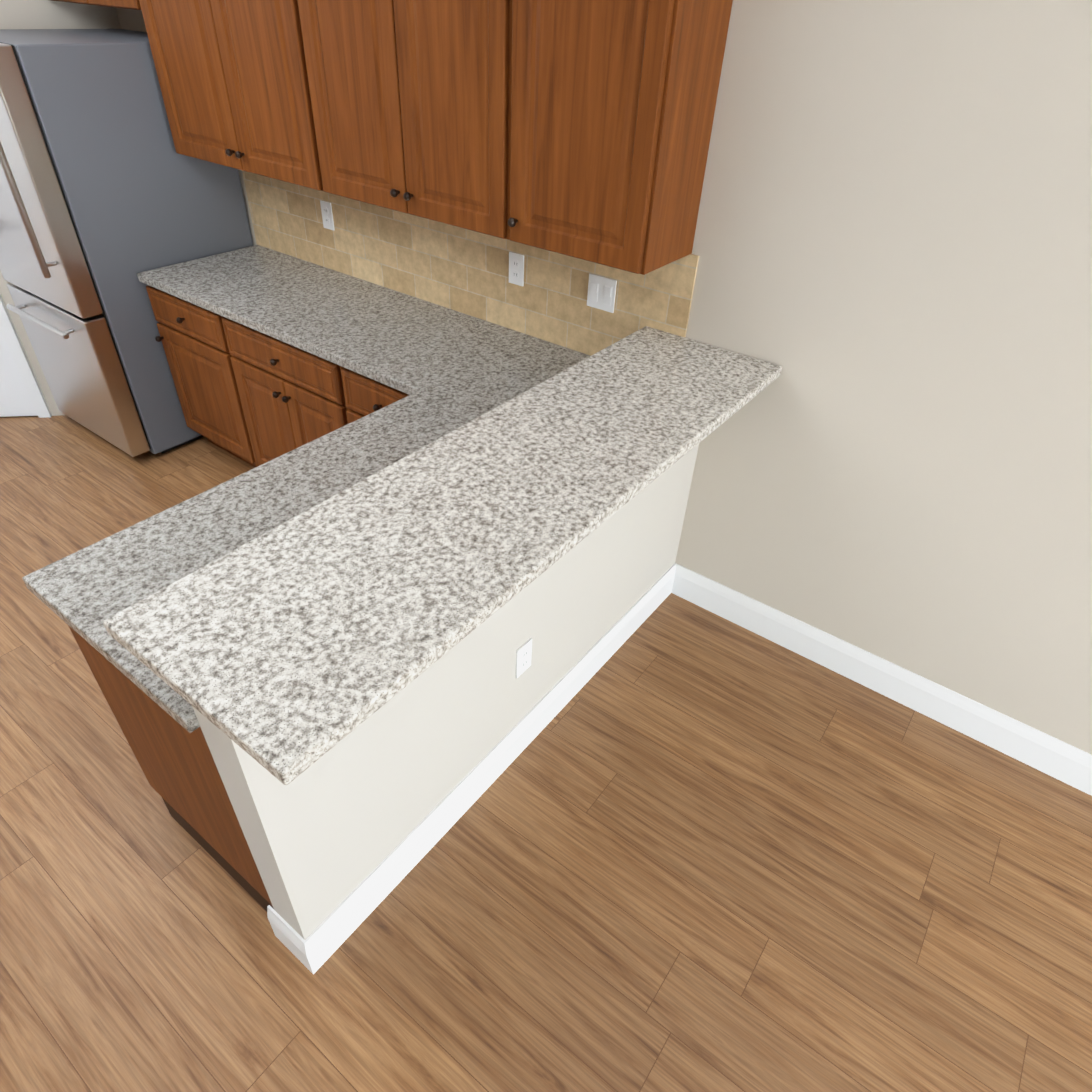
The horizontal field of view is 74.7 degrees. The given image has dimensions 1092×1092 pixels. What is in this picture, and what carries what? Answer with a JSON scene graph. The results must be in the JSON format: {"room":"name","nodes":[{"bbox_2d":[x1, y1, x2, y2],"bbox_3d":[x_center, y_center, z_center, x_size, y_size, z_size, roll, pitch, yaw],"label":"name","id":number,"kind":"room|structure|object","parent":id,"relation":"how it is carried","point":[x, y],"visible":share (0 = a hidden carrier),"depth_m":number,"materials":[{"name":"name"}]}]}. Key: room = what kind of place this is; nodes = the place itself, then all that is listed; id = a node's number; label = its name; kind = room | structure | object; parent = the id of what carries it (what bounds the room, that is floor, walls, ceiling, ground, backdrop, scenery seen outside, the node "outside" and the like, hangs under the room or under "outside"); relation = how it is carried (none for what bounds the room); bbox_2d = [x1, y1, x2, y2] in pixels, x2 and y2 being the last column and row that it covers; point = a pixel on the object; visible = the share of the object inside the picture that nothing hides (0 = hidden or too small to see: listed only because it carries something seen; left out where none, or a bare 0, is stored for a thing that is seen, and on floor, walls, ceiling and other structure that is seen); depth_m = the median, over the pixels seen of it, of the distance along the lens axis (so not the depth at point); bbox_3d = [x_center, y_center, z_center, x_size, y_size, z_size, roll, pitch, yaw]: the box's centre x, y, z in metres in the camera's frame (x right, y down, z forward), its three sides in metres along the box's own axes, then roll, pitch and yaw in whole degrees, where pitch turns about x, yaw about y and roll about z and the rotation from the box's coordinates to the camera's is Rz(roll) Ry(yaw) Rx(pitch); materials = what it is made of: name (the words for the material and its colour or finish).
{"room":"kitchen","nodes":[
{"label":"kitchen","id":0,"kind":"room"},
{"bbox_2d":[0,0,120,416],"bbox_3d":[-3.268,-2.254,3.678,1.860,2.770,1.685,26,44,27],"label":"wall","id":1,"kind":"structure","parent":0,"point":[32,14],"depth_m":3.34,"materials":[{"name":"beige paint"}]},
{"bbox_2d":[0,330,37,416],"bbox_3d":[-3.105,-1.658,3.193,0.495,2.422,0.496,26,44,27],"label":"pantry door","id":2,"kind":"structure","parent":1,"relation":"in","point":[15,399],"depth_m":3.88,"materials":[{"name":"white paint"}]},
{"bbox_2d":[0,294,51,417],"bbox_3d":[-3.103,-1.687,3.185,0.780,2.500,0.020,-3,38,-8],"label":"door frame","id":3,"kind":"structure","parent":1,"relation":"attached to","point":[18,354],"depth_m":3.80,"materials":[{"name":"white paint"}]},
{"bbox_2d":[192,444,698,939],"bbox_3d":[-0.058,0.198,2.166,0.120,1.053,1.895,26,44,27],"label":"wall","id":4,"kind":"structure","parent":0,"point":[330,830],"depth_m":1.88,"materials":[{"name":"beige paint"}]},
{"bbox_2d":[103,326,781,784],"bbox_3d":[-0.018,-0.209,1.802,0.510,0.035,1.928,26,44,27],"label":"bar","id":5,"kind":"object","parent":4,"relation":"on","point":[291,650],"visible":1,"depth_m":1.47,"materials":[{"name":"grey stone"}]},
{"bbox_2d":[515,638,531,677],"bbox_3d":[-0.065,0.335,2.131,0.008,0.115,0.070,26,44,27],"label":"outlet","id":6,"kind":"object","parent":4,"relation":"attached to","point":[523,656],"visible":1,"depth_m":2.12,"materials":[{"name":"white plastic"}]},
{"bbox_2d":[267,563,1091,974],"bbox_3d":[-1.528,0.818,2.006,15.100,0.148,4.445,26,44,27],"label":"baseboard","id":7,"kind":"structure","parent":4,"relation":"attached to","point":[339,925],"depth_m":2.46,"materials":[{"name":"white paint"}]},
{"bbox_2d":[0,415,1091,1091],"bbox_3d":[-2.066,0.970,1.960,15.800,0.080,8.400,26,44,27],"label":"floor","id":8,"kind":"structure","parent":0,"point":[682,845],"depth_m":2.00,"materials":[{"name":"brown wood"}]},
{"bbox_2d":[0,29,252,456],"bbox_3d":[-2.095,-1.447,3.530,0.760,1.785,0.977,26,44,27],"label":"refrigerator","id":9,"kind":"object","parent":8,"relation":"on","point":[108,193],"visible":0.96,"depth_m":3.15,"materials":[{"name":"grey metal"}]},
{"bbox_2d":[68,625,273,910],"bbox_3d":[-0.794,0.462,1.921,0.626,0.876,0.430,26,44,27],"label":"base cabinet","id":10,"kind":"object","parent":8,"relation":"on","point":[179,764],"depth_m":1.76,"materials":[{"name":"brown wood"}]},
{"bbox_2d":[22,385,477,732],"bbox_3d":[-0.555,-0.087,1.895,0.650,0.038,1.260,26,44,27],"label":"countertop","id":11,"kind":"structure","parent":10,"relation":"on","point":[86,587],"depth_m":1.80,"materials":[{"name":"stone"}]},
{"bbox_2d":[146,285,247,462],"bbox_3d":[-1.447,-0.903,3.618,0.580,0.876,0.629,26,44,27],"label":"base cabinet","id":12,"kind":"object","parent":8,"relation":"on","point":[187,330],"depth_m":3.36,"materials":[{"name":"brown wood"}]},
{"bbox_2d":[137,245,589,416],"bbox_3d":[-0.695,-0.892,2.913,2.426,0.038,0.657,26,44,27],"label":"countertop","id":13,"kind":"structure","parent":12,"relation":"on","point":[446,369],"depth_m":2.87,"materials":[{"name":"stone"}]},
{"bbox_2d":[212,312,339,466],"bbox_3d":[-0.915,-0.639,3.319,0.750,0.876,0.629,26,44,27],"label":"base cabinet","id":14,"kind":"object","parent":8,"relation":"on","point":[253,397],"depth_m":3.03,"materials":[{"name":"brown wood"}]},
{"bbox_2d":[332,363,408,427],"bbox_3d":[-0.434,-0.402,3.049,0.450,0.876,0.629,26,44,27],"label":"base cabinet","id":15,"kind":"object","parent":8,"relation":"on","point":[358,396],"depth_m":2.69,"materials":[{"name":"brown wood"}]},
{"bbox_2d":[116,0,1091,754],"bbox_3d":[1.894,-0.306,1.552,10.100,2.770,0.120,26,44,27],"label":"wall","id":16,"kind":"structure","parent":0,"point":[892,244],"depth_m":2.06,"materials":[{"name":"beige paint"}]},
{"bbox_2d":[51,0,134,9],"bbox_3d":[-1.835,-2.572,2.988,0.793,0.505,0.324,26,44,27],"label":"upper cabinet","id":17,"kind":"object","parent":16,"relation":"attached to","point":[126,4],"depth_m":2.97,"materials":[{"name":"brown wood"}]},
{"bbox_2d":[131,0,314,188],"bbox_3d":[-1.133,-2.020,2.745,0.983,1.015,0.324,26,44,27],"label":"upper cabinet","id":18,"kind":"object","parent":16,"relation":"attached to","point":[227,71],"depth_m":2.75,"materials":[{"name":"brown wood"}]},
{"bbox_2d":[287,0,498,237],"bbox_3d":[-0.375,-1.645,2.320,0.910,1.015,0.324,26,44,27],"label":"upper cabinet","id":19,"kind":"object","parent":16,"relation":"attached to","point":[401,97],"depth_m":2.32,"materials":[{"name":"brown wood"}]},
{"bbox_2d":[242,171,698,355],"bbox_3d":[-0.492,-1.235,2.973,2.426,0.443,0.008,26,44,27],"label":"backsplash","id":20,"kind":"structure","parent":16,"relation":"attached to","point":[461,270],"depth_m":2.90,"materials":[{"name":"tile"}]},
{"bbox_2d":[320,200,334,230],"bbox_3d":[-0.988,-1.491,3.229,0.070,0.115,0.008,26,44,27],"label":"outlet","id":21,"kind":"object","parent":20,"relation":"attached to","point":[327,215],"visible":1,"depth_m":3.23,"materials":[{"name":"white plastic"}]},
{"bbox_2d":[509,252,523,285],"bbox_3d":[-0.114,-1.060,2.739,0.070,0.115,0.008,26,44,27],"label":"outlet","id":22,"kind":"object","parent":20,"relation":"attached to","point":[516,268],"visible":1,"depth_m":2.74,"materials":[{"name":"white plastic"}]},
{"bbox_2d":[587,273,616,312],"bbox_3d":[0.197,-0.905,2.563,0.115,0.115,0.010,26,44,27],"label":"light switch","id":23,"kind":"object","parent":20,"relation":"attached to","point":[601,292],"visible":1,"depth_m":2.56,"materials":[{"name":"white plastic"}]},
{"bbox_2d":[499,0,732,274],"bbox_3d":[0.192,-1.365,2.002,0.507,1.015,0.324,26,44,27],"label":"upper cabinet","id":24,"kind":"object","parent":16,"relation":"attached to","point":[580,129],"depth_m":1.98,"materials":[{"name":"brown wood"}]}
]}

